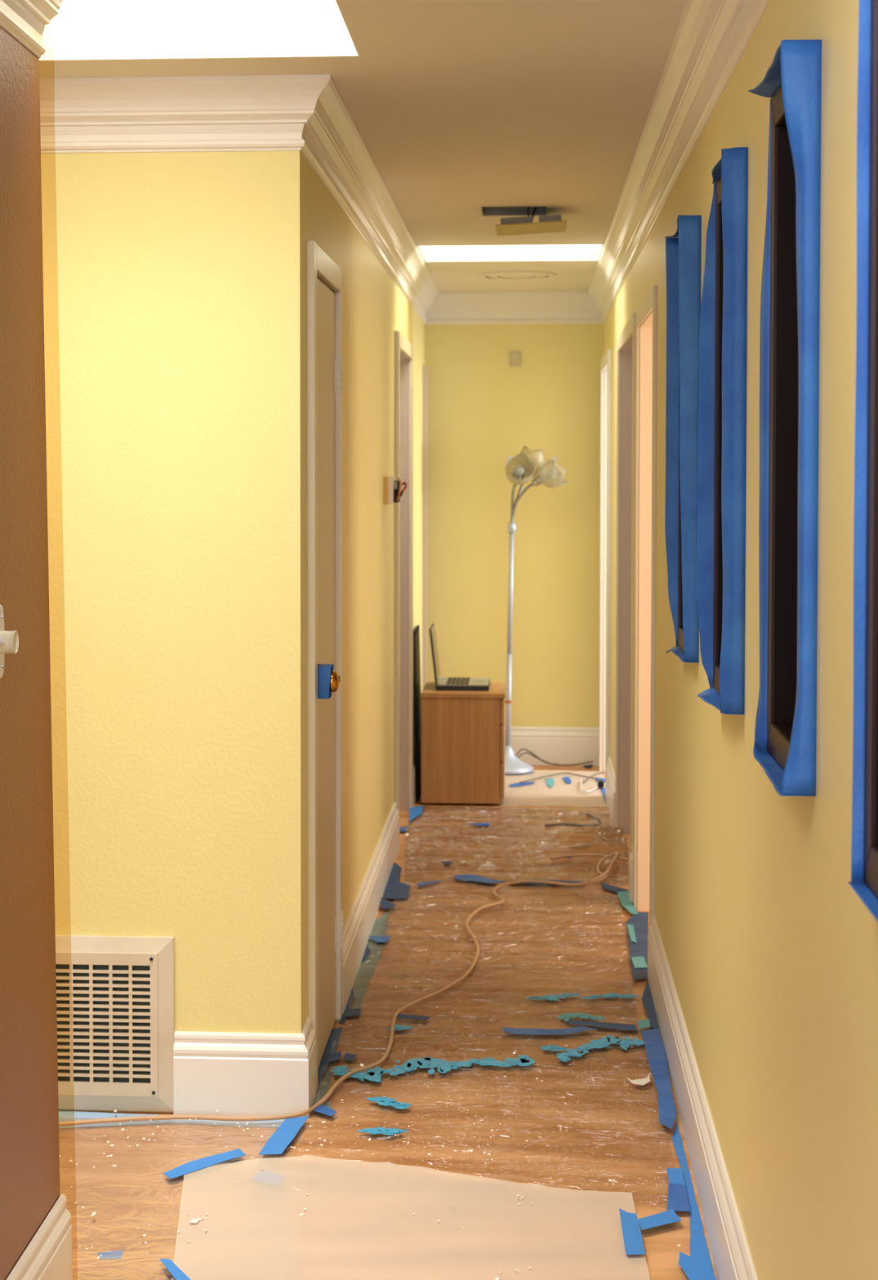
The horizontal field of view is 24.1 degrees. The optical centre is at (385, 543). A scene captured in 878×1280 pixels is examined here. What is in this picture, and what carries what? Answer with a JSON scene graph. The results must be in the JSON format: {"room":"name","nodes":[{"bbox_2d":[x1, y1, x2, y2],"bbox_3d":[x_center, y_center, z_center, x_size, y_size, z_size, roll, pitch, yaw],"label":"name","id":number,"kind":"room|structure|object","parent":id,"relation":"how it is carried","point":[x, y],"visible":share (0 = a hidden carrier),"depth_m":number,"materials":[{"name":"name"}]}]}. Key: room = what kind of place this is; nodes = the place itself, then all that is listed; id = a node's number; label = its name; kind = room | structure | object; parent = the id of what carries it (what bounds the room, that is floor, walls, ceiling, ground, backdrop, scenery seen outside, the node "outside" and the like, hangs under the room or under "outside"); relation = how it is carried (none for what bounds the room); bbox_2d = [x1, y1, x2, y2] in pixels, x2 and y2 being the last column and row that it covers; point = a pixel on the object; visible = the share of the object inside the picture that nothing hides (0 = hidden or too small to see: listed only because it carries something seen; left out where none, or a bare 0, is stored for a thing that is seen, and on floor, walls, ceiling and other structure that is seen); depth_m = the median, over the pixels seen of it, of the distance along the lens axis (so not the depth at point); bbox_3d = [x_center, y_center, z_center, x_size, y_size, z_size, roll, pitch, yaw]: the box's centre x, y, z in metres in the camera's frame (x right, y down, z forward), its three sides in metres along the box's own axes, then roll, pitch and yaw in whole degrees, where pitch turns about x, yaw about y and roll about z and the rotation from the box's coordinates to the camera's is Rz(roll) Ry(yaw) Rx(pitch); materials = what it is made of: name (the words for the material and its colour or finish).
{"room":"home hallway","nodes":[
{"label":"home hallway","id":0,"kind":"room"},
{"bbox_2d":[0,26,60,1279],"bbox_3d":[-0.767,0.226,2.519,0.162,2.443,2.500,0,2,4],"label":"wall","id":1,"kind":"structure","parent":0,"point":[29,1145],"depth_m":3.57,"materials":[{"name":"brown paint"}]},
{"bbox_2d":[0,604,18,678],"bbox_3d":[-0.625,0.162,3.360,0.039,0.126,0.076,0,2,4],"label":"dimmer switch","id":2,"kind":"object","parent":1,"relation":"attached to","point":[9,640],"visible":1,"depth_m":3.36,"materials":[{"name":"white plastic"}]},
{"bbox_2d":[6,1194,72,1279],"bbox_3d":[-0.677,1.349,2.554,0.020,0.197,2.500,0,2,4],"label":"baseboard","id":3,"kind":"structure","parent":1,"relation":"attached to","point":[48,1255],"depth_m":3.66,"materials":[{"name":"white paint"}]},
{"bbox_2d":[40,151,250,1112],"bbox_3d":[-1.486,0.136,4.988,2.345,2.443,0.120,0,2,4],"label":"wall","id":4,"kind":"structure","parent":0,"point":[145,255],"depth_m":4.86,"materials":[{"name":"yellow paint"}]},
{"bbox_2d":[55,934,174,1111],"bbox_3d":[-0.735,1.146,4.897,0.462,0.418,0.030,0,2,4],"label":"air vent","id":5,"kind":"object","parent":4,"relation":"in","point":[115,996],"visible":0.73,"depth_m":4.88,"materials":[{"name":"beige metal"}]},
{"bbox_2d":[173,1017,315,1118],"bbox_3d":[-0.338,1.261,4.955,0.323,0.197,0.170,0,2,4],"label":"baseboard","id":6,"kind":"structure","parent":4,"relation":"attached to","point":[233,1074],"depth_m":4.87,"materials":[{"name":"white paint"}]},
{"bbox_2d":[248,150,424,1033],"bbox_3d":[-0.059,0.034,7.757,0.120,2.443,5.845,0,2,4],"label":"wall","id":7,"kind":"structure","parent":0,"point":[290,206],"depth_m":4.88,"materials":[{"name":"yellow paint"}]},
{"bbox_2d":[306,240,342,1091],"bbox_3d":[-0.221,0.298,5.373,0.148,2.090,0.740,0,2,4],"label":"trim","id":8,"kind":"structure","parent":7,"relation":"attached to","point":[320,266],"depth_m":5.01,"materials":[{"name":"beige paint"}]},
{"bbox_2d":[316,278,343,1068],"bbox_3d":[-0.155,0.330,5.389,0.118,2.022,0.648,0,2,4],"label":"door","id":9,"kind":"structure","parent":7,"relation":"in","point":[329,360],"depth_m":5.47,"materials":[{"name":"beige paint"}]},
{"bbox_2d":[342,801,399,1013],"bbox_3d":[-0.043,1.185,7.023,0.020,0.197,2.500,0,2,4],"label":"baseboard","id":10,"kind":"structure","parent":7,"relation":"attached to","point":[359,923],"depth_m":6.69,"materials":[{"name":"white paint"}]},
{"bbox_2d":[383,476,406,504],"bbox_3d":[0.040,-0.198,7.682,0.086,0.103,0.163,0,2,4],"label":"thermostat","id":11,"kind":"object","parent":7,"relation":"attached to","point":[393,492],"visible":1,"depth_m":7.62,"materials":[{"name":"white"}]},
{"bbox_2d":[394,330,413,816],"bbox_3d":[0.014,0.174,8.752,0.148,2.090,1.020,0,2,4],"label":"door frame","id":12,"kind":"structure","parent":7,"relation":"attached to","point":[403,348],"depth_m":9.18,"materials":[{"name":"beige paint"}]},
{"bbox_2d":[413,751,416,807],"bbox_3d":[0.155,1.081,9.869,0.020,0.197,1.150,0,2,4],"label":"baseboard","id":13,"kind":"structure","parent":7,"relation":"attached to","point":[414,753],"depth_m":9.45,"materials":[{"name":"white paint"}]},
{"bbox_2d":[422,364,426,689],"bbox_3d":[0.205,0.124,10.540,0.022,2.060,0.245,0,2,4],"label":"trim","id":14,"kind":"structure","parent":7,"relation":"attached to","point":[424,367],"depth_m":10.41,"materials":[{"name":"beige paint"}]},
{"bbox_2d":[39,0,685,292],"bbox_3d":[0.432,-1.108,4.744,6.200,0.060,12.800,0,2,4],"label":"ceiling","id":15,"kind":"structure","parent":0,"point":[460,108],"depth_m":5.01,"materials":[{"name":"white paint"}]},
{"bbox_2d":[39,0,359,60],"bbox_3d":[-0.648,-1.359,4.120,1.190,0.606,0.885,0,2,4],"label":"skylight","id":16,"kind":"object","parent":15,"relation":"in","point":[82,29],"depth_m":4.52,"materials":[{"name":"glass"}]},
{"bbox_2d":[417,244,602,261],"bbox_3d":[0.526,-1.524,8.627,0.812,0.606,0.685,0,2,4],"label":"skylight","id":17,"kind":"object","parent":15,"relation":"in","point":[539,252],"depth_m":8.94,"materials":[{"name":"glass"}]},
{"bbox_2d":[480,205,546,215],"bbox_3d":[0.451,-1.222,7.199,0.228,0.112,0.245,0,2,4],"label":"ceiling box","id":18,"kind":"object","parent":15,"relation":"attached to","point":[540,210],"visible":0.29,"depth_m":7.32,"materials":[{"name":"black metal"}]},
{"bbox_2d":[495,206,566,235],"bbox_3d":[0.510,-1.180,7.194,0.246,0.173,0.250,0,2,4],"label":"vent cover","id":19,"kind":"object","parent":18,"relation":"hanging from","point":[550,223],"visible":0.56,"depth_m":7.13,"materials":[{"name":"yellow paint"}]},
{"bbox_2d":[476,271,556,280],"bbox_3d":[0.612,-1.248,9.581,0.370,0.012,0.370,0,2,4],"label":"ceiling vent","id":20,"kind":"object","parent":15,"relation":"in","point":[504,275],"visible":1,"depth_m":9.54,"materials":[{"name":"white paint"}]},
{"bbox_2d":[58,764,716,1279],"bbox_3d":[0.432,1.389,4.836,6.200,0.050,12.800,0,2,4],"label":"floor","id":21,"kind":"structure","parent":0,"point":[584,1126],"depth_m":5.27,"materials":[{"name":"brown wood"}]},
{"bbox_2d":[97,1249,124,1259],"bbox_3d":[-0.535,1.393,4.013,0.052,0.002,0.041,-1,2,-16],"label":"tape","id":22,"kind":"object","parent":21,"relation":"on","point":[113,1254],"visible":1,"depth_m":4.01,"materials":[{"name":"blue"}]},
{"bbox_2d":[58,1110,284,1128],"bbox_3d":[-0.522,1.362,4.839,0.665,0.002,0.155,0,2,4],"label":"tape","id":23,"kind":"object","parent":21,"relation":"on","point":[64,1115],"visible":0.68,"depth_m":4.83,"materials":[{"name":"blue"}]},
{"bbox_2d":[310,1070,332,1113],"bbox_3d":[-0.145,1.353,5.072,0.052,0.002,0.363,0,2,4],"label":"tape","id":24,"kind":"object","parent":21,"relation":"on","point":[322,1090],"visible":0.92,"depth_m":5.07,"materials":[{"name":"grey plastic"}]},
{"bbox_2d":[315,1026,342,1093],"bbox_3d":[-0.159,1.343,5.312,0.044,0.002,0.672,0,2,4],"label":"tape","id":25,"kind":"object","parent":21,"relation":"on","point":[331,1046],"visible":0.64,"depth_m":5.40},
{"bbox_2d":[58,875,607,1126],"bbox_3d":[0.109,1.298,6.157,0.538,0.010,3.337,1,2,24],"label":"extension cord","id":26,"kind":"object","parent":21,"relation":"on","point":[382,1060],"visible":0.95,"depth_m":5.10,"materials":[{"name":"brown rubber"}]},
{"bbox_2d":[338,987,355,1024],"bbox_3d":[-0.104,1.322,5.892,0.024,0.002,0.439,0,2,4],"label":"tape","id":27,"kind":"object","parent":21,"relation":"on","point":[351,999],"visible":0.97,"depth_m":5.87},
{"bbox_2d":[352,910,388,1008],"bbox_3d":[-0.043,1.301,6.474,0.063,0.002,1.336,0,2,4],"label":"tape","id":28,"kind":"object","parent":21,"relation":"on","point":[366,968],"visible":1,"depth_m":6.39,"materials":[{"name":"grey plastic"}]},
{"bbox_2d":[361,943,370,962],"bbox_3d":[-0.059,1.299,6.503,0.020,0.002,0.254,0,2,4],"label":"tape","id":29,"kind":"object","parent":28,"relation":"on","point":[367,951],"visible":1,"depth_m":6.49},
{"bbox_2d":[379,897,395,909],"bbox_3d":[0.005,1.260,7.213,0.052,0.004,0.220,0,2,-5],"label":"tape","id":30,"kind":"object","parent":21,"relation":"on","point":[384,904],"visible":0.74,"depth_m":7.17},
{"bbox_2d":[382,862,409,898],"bbox_3d":[0.052,1.250,7.625,0.099,0.002,0.680,0,2,4],"label":"tape","id":31,"kind":"object","parent":21,"relation":"on","point":[394,889],"visible":0.92,"depth_m":7.49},
{"bbox_2d":[171,1154,649,1279],"bbox_3d":[0.027,1.377,4.079,0.981,0.006,0.930,0,2,4],"label":"paper","id":32,"kind":"object","parent":21,"relation":"on","point":[360,1224],"visible":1,"depth_m":4.15,"materials":[{"name":"paper"}]},
{"bbox_2d":[160,1258,191,1279],"bbox_3d":[-0.402,1.380,3.895,0.026,0.002,0.131,-1,2,-26],"label":"tape","id":33,"kind":"object","parent":32,"relation":"on","point":[174,1270],"visible":1,"depth_m":3.89,"materials":[{"name":"blue"}]},
{"bbox_2d":[59,1075,679,1279],"bbox_3d":[-0.055,1.363,4.409,1.288,0.001,1.220,-1,2,-16],"label":"paint spatter","id":34,"kind":"object","parent":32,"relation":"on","point":[194,1220],"visible":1,"depth_m":4.51,"materials":[{"name":"white"}]},
{"bbox_2d":[618,1208,644,1254],"bbox_3d":[0.491,1.373,4.095,0.040,0.002,0.251,0,2,4],"label":"tape","id":35,"kind":"object","parent":32,"relation":"on","point":[633,1242],"visible":1,"depth_m":4.08,"materials":[{"name":"blue"}]},
{"bbox_2d":[413,625,421,800],"bbox_3d":[0.152,0.791,9.688,0.031,0.780,0.440,0,2,4],"label":"panel","id":36,"kind":"object","parent":21,"relation":"on","point":[416,657],"visible":0.82,"depth_m":9.55,"materials":[{"name":"black"}]},
{"bbox_2d":[420,681,506,804],"bbox_3d":[0.368,0.926,9.593,0.384,0.503,0.498,0,2,4],"label":"base cabinet","id":37,"kind":"object","parent":21,"relation":"on","point":[463,731],"visible":0.99,"depth_m":9.35,"materials":[{"name":"brown wood"}]},
{"bbox_2d":[428,623,489,690],"bbox_3d":[0.348,0.530,9.615,0.276,0.284,0.340,0,2,4],"label":"laptop","id":38,"kind":"object","parent":37,"relation":"on","point":[441,683],"visible":1,"depth_m":9.48,"materials":[{"name":"black plastic"}]},
{"bbox_2d":[498,770,607,806],"bbox_3d":[0.813,1.174,9.867,0.531,0.004,1.105,0,2,4],"label":"covering","id":39,"kind":"object","parent":21,"relation":"on","point":[539,793],"visible":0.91,"depth_m":9.75,"materials":[{"name":"paper"}]},
{"bbox_2d":[508,782,534,786],"bbox_3d":[0.651,1.168,9.960,0.079,0.002,0.195,2,3,43],"label":"tape","id":40,"kind":"object","parent":39,"relation":"on","point":[523,783],"visible":1,"depth_m":9.96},
{"bbox_2d":[504,446,568,775],"bbox_3d":[0.698,0.335,10.359,0.414,1.652,0.317,-1,2,-18],"label":"floor lamp","id":41,"kind":"object","parent":39,"relation":"on","point":[528,464],"visible":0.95,"depth_m":10.34,"materials":[{"name":"silver metal"}]},
{"bbox_2d":[531,475,542,486],"bbox_3d":[0.766,-0.317,10.330,0.064,0.059,0.048,1,2,17],"label":"socket","id":42,"kind":"object","parent":41,"relation":"attached to","point":[537,481],"depth_m":10.31,"materials":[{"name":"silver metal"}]},
{"bbox_2d":[545,777,553,787],"bbox_3d":[0.799,1.167,9.991,0.039,0.002,0.304,0,2,4],"label":"tape","id":43,"kind":"object","parent":39,"relation":"on","point":[549,781],"visible":1,"depth_m":10.01,"materials":[{"name":"teal"}]},
{"bbox_2d":[519,772,597,782],"bbox_3d":[0.812,1.154,10.123,0.407,0.007,0.228,-1,2,-17],"label":"cable","id":44,"kind":"object","parent":39,"relation":"on","point":[561,772],"visible":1,"depth_m":10.15,"materials":[{"name":"brown rubber"}]},
{"bbox_2d":[515,748,592,765],"bbox_3d":[0.857,1.097,10.548,0.418,0.095,0.050,0,2,-11],"label":"lamp cord","id":45,"kind":"object","parent":21,"relation":"on","point":[519,750],"visible":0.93,"depth_m":10.55,"materials":[{"name":"brown rubber"}]},
{"bbox_2d":[508,814,628,869],"bbox_3d":[0.523,1.199,8.438,0.949,0.058,1.746,0,2,4],"label":"plastic sheet","id":46,"kind":"object","parent":21,"relation":"on","point":[606,837],"visible":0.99,"depth_m":8.30,"materials":[{"name":"plastic"}]},
{"bbox_2d":[408,805,422,822],"bbox_3d":[0.127,1.196,9.080,0.061,0.002,0.437,0,2,4],"label":"tape","id":47,"kind":"object","parent":46,"relation":"on","point":[415,811],"visible":1,"depth_m":9.12,"materials":[{"name":"blue"}]},
{"bbox_2d":[454,874,505,883],"bbox_3d":[0.333,1.248,7.617,0.112,0.004,0.218,-2,3,-37],"label":"tape","id":48,"kind":"object","parent":46,"relation":"on","point":[473,877],"visible":1,"depth_m":7.63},
{"bbox_2d":[544,813,600,826],"bbox_3d":[0.850,1.199,8.834,0.179,0.011,0.358,2,3,36],"label":"cable","id":49,"kind":"object","parent":46,"relation":"on","point":[598,823],"visible":0.95,"depth_m":8.76,"materials":[{"name":"brown rubber"}]},
{"bbox_2d":[550,853,628,861],"bbox_3d":[0.797,1.222,7.988,0.306,0.018,0.081,0,2,13],"label":"power cord","id":50,"kind":"object","parent":46,"relation":"on","point":[571,855],"visible":0.98,"depth_m":8.01,"materials":[{"name":"brown rubber"}]},
{"bbox_2d":[588,852,617,881],"bbox_3d":[0.821,1.223,7.758,0.065,0.033,0.457,1,2,15],"label":"loop","id":51,"kind":"object","parent":46,"relation":"on","point":[602,874],"visible":1,"depth_m":7.77,"materials":[{"name":"brown rubber"}]},
{"bbox_2d":[617,890,637,914],"bbox_3d":[0.847,1.262,7.211,0.042,0.002,0.396,0,2,2],"label":"tape","id":52,"kind":"object","parent":21,"relation":"on","point":[624,897],"visible":0.98,"depth_m":7.21,"materials":[{"name":"teal"}]},
{"bbox_2d":[626,911,648,979],"bbox_3d":[0.807,1.288,6.602,0.073,0.002,0.947,0,2,7],"label":"tape","id":53,"kind":"object","parent":21,"relation":"on","point":[639,922],"visible":0.86,"depth_m":6.62,"materials":[{"name":"paper"}]},
{"bbox_2d":[626,924,636,942],"bbox_3d":[0.807,1.280,6.732,0.020,0.002,0.271,0,2,4],"label":"tape","id":54,"kind":"object","parent":53,"relation":"on","point":[630,928],"visible":1,"depth_m":6.74,"materials":[{"name":"teal"}]},
{"bbox_2d":[631,956,647,968],"bbox_3d":[0.782,1.294,6.339,0.040,0.002,0.149,0,2,2],"label":"tape","id":55,"kind":"object","parent":53,"relation":"on","point":[637,962],"visible":1,"depth_m":6.33,"materials":[{"name":"teal"}]},
{"bbox_2d":[636,1018,649,1029],"bbox_3d":[0.708,1.318,5.625,0.035,0.002,0.108,0,2,4],"label":"tape","id":56,"kind":"object","parent":21,"relation":"on","point":[642,1024],"visible":1,"depth_m":5.62,"materials":[{"name":"teal"}]},
{"bbox_2d":[640,982,658,1030],"bbox_3d":[0.753,1.318,5.854,0.039,0.002,0.541,0,2,4],"label":"tape","id":57,"kind":"object","parent":21,"relation":"on","point":[646,998],"visible":0.9,"depth_m":5.84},
{"bbox_2d":[640,1028,671,1094],"bbox_3d":[0.700,1.332,5.290,0.053,0.006,0.603,0,2,4],"label":"tape","id":58,"kind":"object","parent":21,"relation":"on","point":[654,1047],"visible":1,"depth_m":5.29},
{"bbox_2d":[637,1208,680,1230],"bbox_3d":[0.552,1.373,4.161,0.129,0.002,0.057,-1,3,-35],"label":"tape","id":59,"kind":"object","parent":21,"relation":"on","point":[668,1216],"visible":1,"depth_m":4.16,"materials":[{"name":"blue"}]},
{"bbox_2d":[657,1093,675,1128],"bbox_3d":[0.666,1.344,4.859,0.042,0.006,0.282,0,2,7],"label":"tape","id":60,"kind":"object","parent":21,"relation":"on","point":[666,1108],"visible":1,"depth_m":4.87,"materials":[{"name":"paper"}]},
{"bbox_2d":[671,1123,713,1272],"bbox_3d":[0.635,1.379,4.338,0.041,0.002,0.971,0,2,4],"label":"tape","id":61,"kind":"object","parent":21,"relation":"on","point":[698,1247],"visible":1,"depth_m":4.23,"materials":[{"name":"blue"}]},
{"bbox_2d":[678,1251,715,1279],"bbox_3d":[0.592,1.385,3.930,0.058,0.002,0.153,0,2,-2],"label":"tape","id":62,"kind":"object","parent":21,"relation":"on","point":[694,1268],"visible":1,"depth_m":3.92,"materials":[{"name":"blue"}]},
{"bbox_3d":[0.372,1.289,6.687,0.843,0.006,1.811,0,2,4],"label":"plastic sheet","id":63,"kind":"object","parent":21,"relation":"on","visible":0},
{"bbox_2d":[368,935,391,942],"bbox_3d":[-0.024,1.284,6.661,0.074,0.003,0.094,0,2,4],"label":"tape","id":64,"kind":"object","parent":63,"relation":"on","point":[378,939],"visible":1,"depth_m":6.67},
{"bbox_2d":[510,879,583,884],"bbox_3d":[0.595,1.251,7.579,0.284,0.002,0.088,0,2,4],"label":"tape","id":65,"kind":"object","parent":63,"relation":"on","point":[558,881],"visible":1,"depth_m":7.58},
{"bbox_2d":[524,992,580,1000],"bbox_3d":[0.489,1.312,5.927,0.174,0.003,0.068,-1,2,-20],"label":"smear","id":66,"kind":"object","parent":63,"relation":"on","point":[551,997],"visible":1,"depth_m":5.93,"materials":[{"name":"blue"}]},
{"bbox_2d":[577,992,639,999],"bbox_3d":[0.645,1.311,5.945,0.182,0.003,0.054,0,2,-6],"label":"tape","id":67,"kind":"object","parent":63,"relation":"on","point":[609,994],"visible":1,"depth_m":5.94,"materials":[{"name":"blue"}]},
{"bbox_2d":[600,882,628,892],"bbox_3d":[0.821,1.255,7.470,0.062,0.002,0.196,-1,3,-33],"label":"tape","id":68,"kind":"object","parent":63,"relation":"on","point":[615,889],"visible":0.97,"depth_m":7.46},
{"bbox_3d":[0.214,1.349,5.027,0.920,0.006,1.522,0,2,4],"label":"plastic sheet","id":69,"kind":"object","parent":21,"relation":"on","visible":0},
{"bbox_2d":[257,1115,308,1155],"bbox_3d":[-0.232,1.353,4.693,0.054,0.002,0.285,0,2,12],"label":"tape","id":70,"kind":"object","parent":69,"relation":"on","point":[279,1140],"visible":1,"depth_m":4.68,"materials":[{"name":"blue"}]},
{"bbox_2d":[313,1105,336,1115],"bbox_3d":[-0.143,1.348,4.873,0.040,0.002,0.081,-2,3,-37],"label":"tape","id":71,"kind":"object","parent":69,"relation":"on","point":[323,1109],"visible":1,"depth_m":4.88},
{"bbox_2d":[328,1051,341,1062],"bbox_3d":[-0.132,1.332,5.324,0.028,0.002,0.094,0,2,4],"label":"tape","id":72,"kind":"object","parent":69,"relation":"on","point":[336,1055],"visible":1,"depth_m":5.32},
{"bbox_2d":[342,1053,356,1060],"bbox_3d":[-0.092,1.333,5.325,0.034,0.001,0.066,0,2,4],"label":"tape","id":73,"kind":"object","parent":69,"relation":"on","point":[348,1056],"visible":1,"depth_m":5.33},
{"bbox_2d":[344,1008,360,1017],"bbox_3d":[-0.090,1.318,5.764,0.043,0.002,0.092,0,2,4],"label":"tape","id":74,"kind":"object","parent":69,"relation":"on","point":[350,1012],"visible":1,"depth_m":5.76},
{"bbox_2d":[355,1127,408,1135],"bbox_3d":[-0.007,1.354,4.728,0.123,0.003,0.055,0,2,4],"label":"smear","id":75,"kind":"object","parent":69,"relation":"on","point":[389,1131],"visible":1,"depth_m":4.72,"materials":[{"name":"blue"}]},
{"bbox_2d":[365,1096,411,1109],"bbox_3d":[0.005,1.346,4.941,0.055,0.003,0.125,-2,3,-44],"label":"smear","id":76,"kind":"object","parent":69,"relation":"on","point":[384,1101],"visible":1,"depth_m":4.94,"materials":[{"name":"blue"}]},
{"bbox_2d":[386,1024,412,1030],"bbox_3d":[0.040,1.322,5.601,0.065,0.003,0.053,1,2,21],"label":"smear","id":77,"kind":"object","parent":69,"relation":"on","point":[397,1027],"visible":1,"depth_m":5.60,"materials":[{"name":"blue"}]},
{"bbox_2d":[395,1013,430,1020],"bbox_3d":[0.071,1.318,5.706,0.098,0.002,0.046,1,2,18],"label":"tape","id":78,"kind":"object","parent":69,"relation":"on","point":[416,1017],"visible":1,"depth_m":5.70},
{"bbox_2d":[330,1054,535,1082],"bbox_3d":[0.122,1.335,5.243,0.527,0.003,0.163,-1,2,-19],"label":"smear","id":79,"kind":"object","parent":69,"relation":"on","point":[443,1066],"visible":1,"depth_m":5.24,"materials":[{"name":"blue"}]},
{"bbox_2d":[502,1026,596,1034],"bbox_3d":[0.448,1.322,5.569,0.258,0.004,0.072,0,2,0],"label":"tape","id":80,"kind":"object","parent":69,"relation":"on","point":[575,1029],"visible":1,"depth_m":5.57,"materials":[{"name":"paper"}]},
{"bbox_2d":[539,1044,565,1050],"bbox_3d":[0.449,1.329,5.404,0.086,0.003,0.052,0,2,4],"label":"smear","id":81,"kind":"object","parent":69,"relation":"on","point":[551,1047],"visible":1,"depth_m":5.40,"materials":[{"name":"blue"}]},
{"bbox_2d":[555,1012,605,1021],"bbox_3d":[0.541,1.318,5.715,0.133,0.003,0.081,0,2,-10],"label":"smear","id":82,"kind":"object","parent":69,"relation":"on","point":[566,1016],"visible":1,"depth_m":5.71,"materials":[{"name":"teal"}]},
{"bbox_2d":[556,1034,645,1062],"bbox_3d":[0.553,1.329,5.393,0.123,0.003,0.303,2,3,45],"label":"tape","id":83,"kind":"object","parent":69,"relation":"on","point":[604,1042],"visible":1,"depth_m":5.43,"materials":[{"name":"blue"}]},
{"bbox_2d":[568,1020,635,1031],"bbox_3d":[0.594,1.321,5.630,0.202,0.002,0.056,1,2,19],"label":"tape","id":84,"kind":"object","parent":69,"relation":"on","point":[599,1024],"visible":1,"depth_m":5.63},
{"bbox_2d":[626,1075,649,1085],"bbox_3d":[0.630,1.337,5.116,0.058,0.002,0.090,0,2,4],"label":"paper scrap","id":85,"kind":"object","parent":69,"relation":"on","point":[642,1082],"visible":1,"depth_m":5.10,"materials":[{"name":"paper"}]},
{"bbox_2d":[666,1168,684,1185],"bbox_3d":[0.625,1.366,4.427,0.034,0.002,0.107,0,2,4],"label":"tape","id":86,"kind":"object","parent":69,"relation":"on","point":[675,1175],"visible":1,"depth_m":4.43,"materials":[{"name":"blue"}]},
{"bbox_2d":[666,1182,689,1211],"bbox_3d":[0.609,1.371,4.305,0.050,0.002,0.167,0,2,4],"label":"tape","id":87,"kind":"object","parent":69,"relation":"on","point":[677,1199],"visible":1,"depth_m":4.29,"materials":[{"name":"paper"}]},
{"bbox_3d":[-0.867,1.386,4.092,1.520,0.004,1.550,0,2,4],"label":"plastic sheet","id":88,"kind":"object","parent":21,"relation":"on","visible":0},
{"bbox_2d":[162,1148,245,1178],"bbox_3d":[-0.399,1.362,4.509,0.054,0.002,0.233,2,3,45],"label":"tape","id":89,"kind":"object","parent":88,"relation":"on","point":[193,1166],"visible":1,"depth_m":4.51,"materials":[{"name":"blue"}]},
{"bbox_2d":[424,324,602,727],"bbox_3d":[0.665,-0.073,10.694,1.157,2.443,0.120,0,2,4],"label":"wall","id":90,"kind":"structure","parent":0,"point":[482,410],"depth_m":10.63,"materials":[{"name":"yellow paint"}]},
{"bbox_2d":[509,351,520,366],"bbox_3d":[0.667,-0.952,10.595,0.058,0.078,0.012,0,2,4],"label":"cover plate","id":91,"kind":"object","parent":90,"relation":"attached to","point":[514,357],"visible":1,"depth_m":10.59,"materials":[{"name":"beige"}]},
{"bbox_2d":[504,726,599,765],"bbox_3d":[0.660,1.051,10.665,0.915,0.197,0.020,0,2,4],"label":"baseboard","id":92,"kind":"structure","parent":90,"relation":"attached to","point":[552,744],"depth_m":10.64,"materials":[{"name":"white paint"}]},
{"bbox_2d":[602,0,877,1279],"bbox_3d":[0.754,0.154,4.492,0.120,2.443,12.250,0,2,4],"label":"wall","id":93,"kind":"structure","parent":0,"point":[771,951],"depth_m":3.11,"materials":[{"name":"yellow paint"}]},
{"bbox_2d":[0,0,769,324],"bbox_3d":[-0.993,-0.991,4.572,3.382,0.160,12.250,0,2,4],"label":"crown molding","id":94,"kind":"structure","parent":93,"relation":"attached to","point":[308,114],"depth_m":4.81,"materials":[{"name":"white paint"}]},
{"bbox_2d":[598,349,611,771],"bbox_3d":[1.130,0.130,9.977,0.148,2.090,0.920,0,2,4],"label":"trim","id":95,"kind":"structure","parent":93,"relation":"attached to","point":[606,361],"depth_m":10.35,"materials":[{"name":"white paint"}]},
{"bbox_2d":[604,756,614,826],"bbox_3d":[1.003,1.108,9.129,0.020,0.197,0.850,0,2,4],"label":"baseboard","id":96,"kind":"structure","parent":93,"relation":"attached to","point":[609,772],"depth_m":9.05,"materials":[{"name":"white paint"}]},
{"bbox_2d":[614,312,635,852],"bbox_3d":[0.995,0.203,7.981,0.142,2.090,1.365,0,2,4],"label":"trim","id":97,"kind":"structure","parent":93,"relation":"attached to","point":[625,340],"depth_m":8.59,"materials":[{"name":"beige paint"}]},
{"bbox_2d":[628,844,633,902],"bbox_3d":[0.874,1.176,7.272,0.020,0.197,0.125,0,2,4],"label":"baseboard","id":98,"kind":"structure","parent":93,"relation":"attached to","point":[630,855],"depth_m":7.22,"materials":[{"name":"white paint"}]},
{"bbox_2d":[632,284,657,925],"bbox_3d":[0.903,0.254,6.652,0.141,2.085,1.020,0,2,4],"label":"trim","id":99,"kind":"structure","parent":93,"relation":"attached to","point":[646,315],"depth_m":7.09,"materials":[{"name":"beige paint"}]},
{"bbox_2d":[664,215,701,662],"bbox_3d":[0.726,-0.231,4.792,0.126,1.014,0.437,0,2,4],"label":"picture frame","id":100,"kind":"object","parent":93,"relation":"attached to","point":[683,248],"visible":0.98,"depth_m":4.59,"materials":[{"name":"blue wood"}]},
{"bbox_2d":[647,915,756,1279],"bbox_3d":[0.529,1.358,2.303,0.020,0.197,7.765,0,2,4],"label":"baseboard","id":101,"kind":"structure","parent":93,"relation":"attached to","point":[728,1246],"depth_m":4.37,"materials":[{"name":"white paint"}]},
{"bbox_2d":[696,146,747,714],"bbox_3d":[0.655,-0.197,3.833,0.130,1.011,0.450,0,2,4],"label":"picture frame","id":102,"kind":"object","parent":93,"relation":"attached to","point":[722,397],"visible":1,"depth_m":3.63,"materials":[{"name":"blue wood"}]},
{"bbox_2d":[747,39,821,795],"bbox_3d":[0.596,-0.175,2.929,0.126,1.009,0.452,0,2,4],"label":"picture frame","id":103,"kind":"object","parent":93,"relation":"attached to","point":[784,742],"visible":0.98,"depth_m":3.06,"materials":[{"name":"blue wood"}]},
{"bbox_2d":[847,0,877,921],"bbox_3d":[0.519,-0.196,1.691,0.104,1.177,1.062,0,2,4],"label":"picture frame","id":104,"kind":"object","parent":93,"relation":"attached to","point":[864,846],"visible":1,"depth_m":2.21,"materials":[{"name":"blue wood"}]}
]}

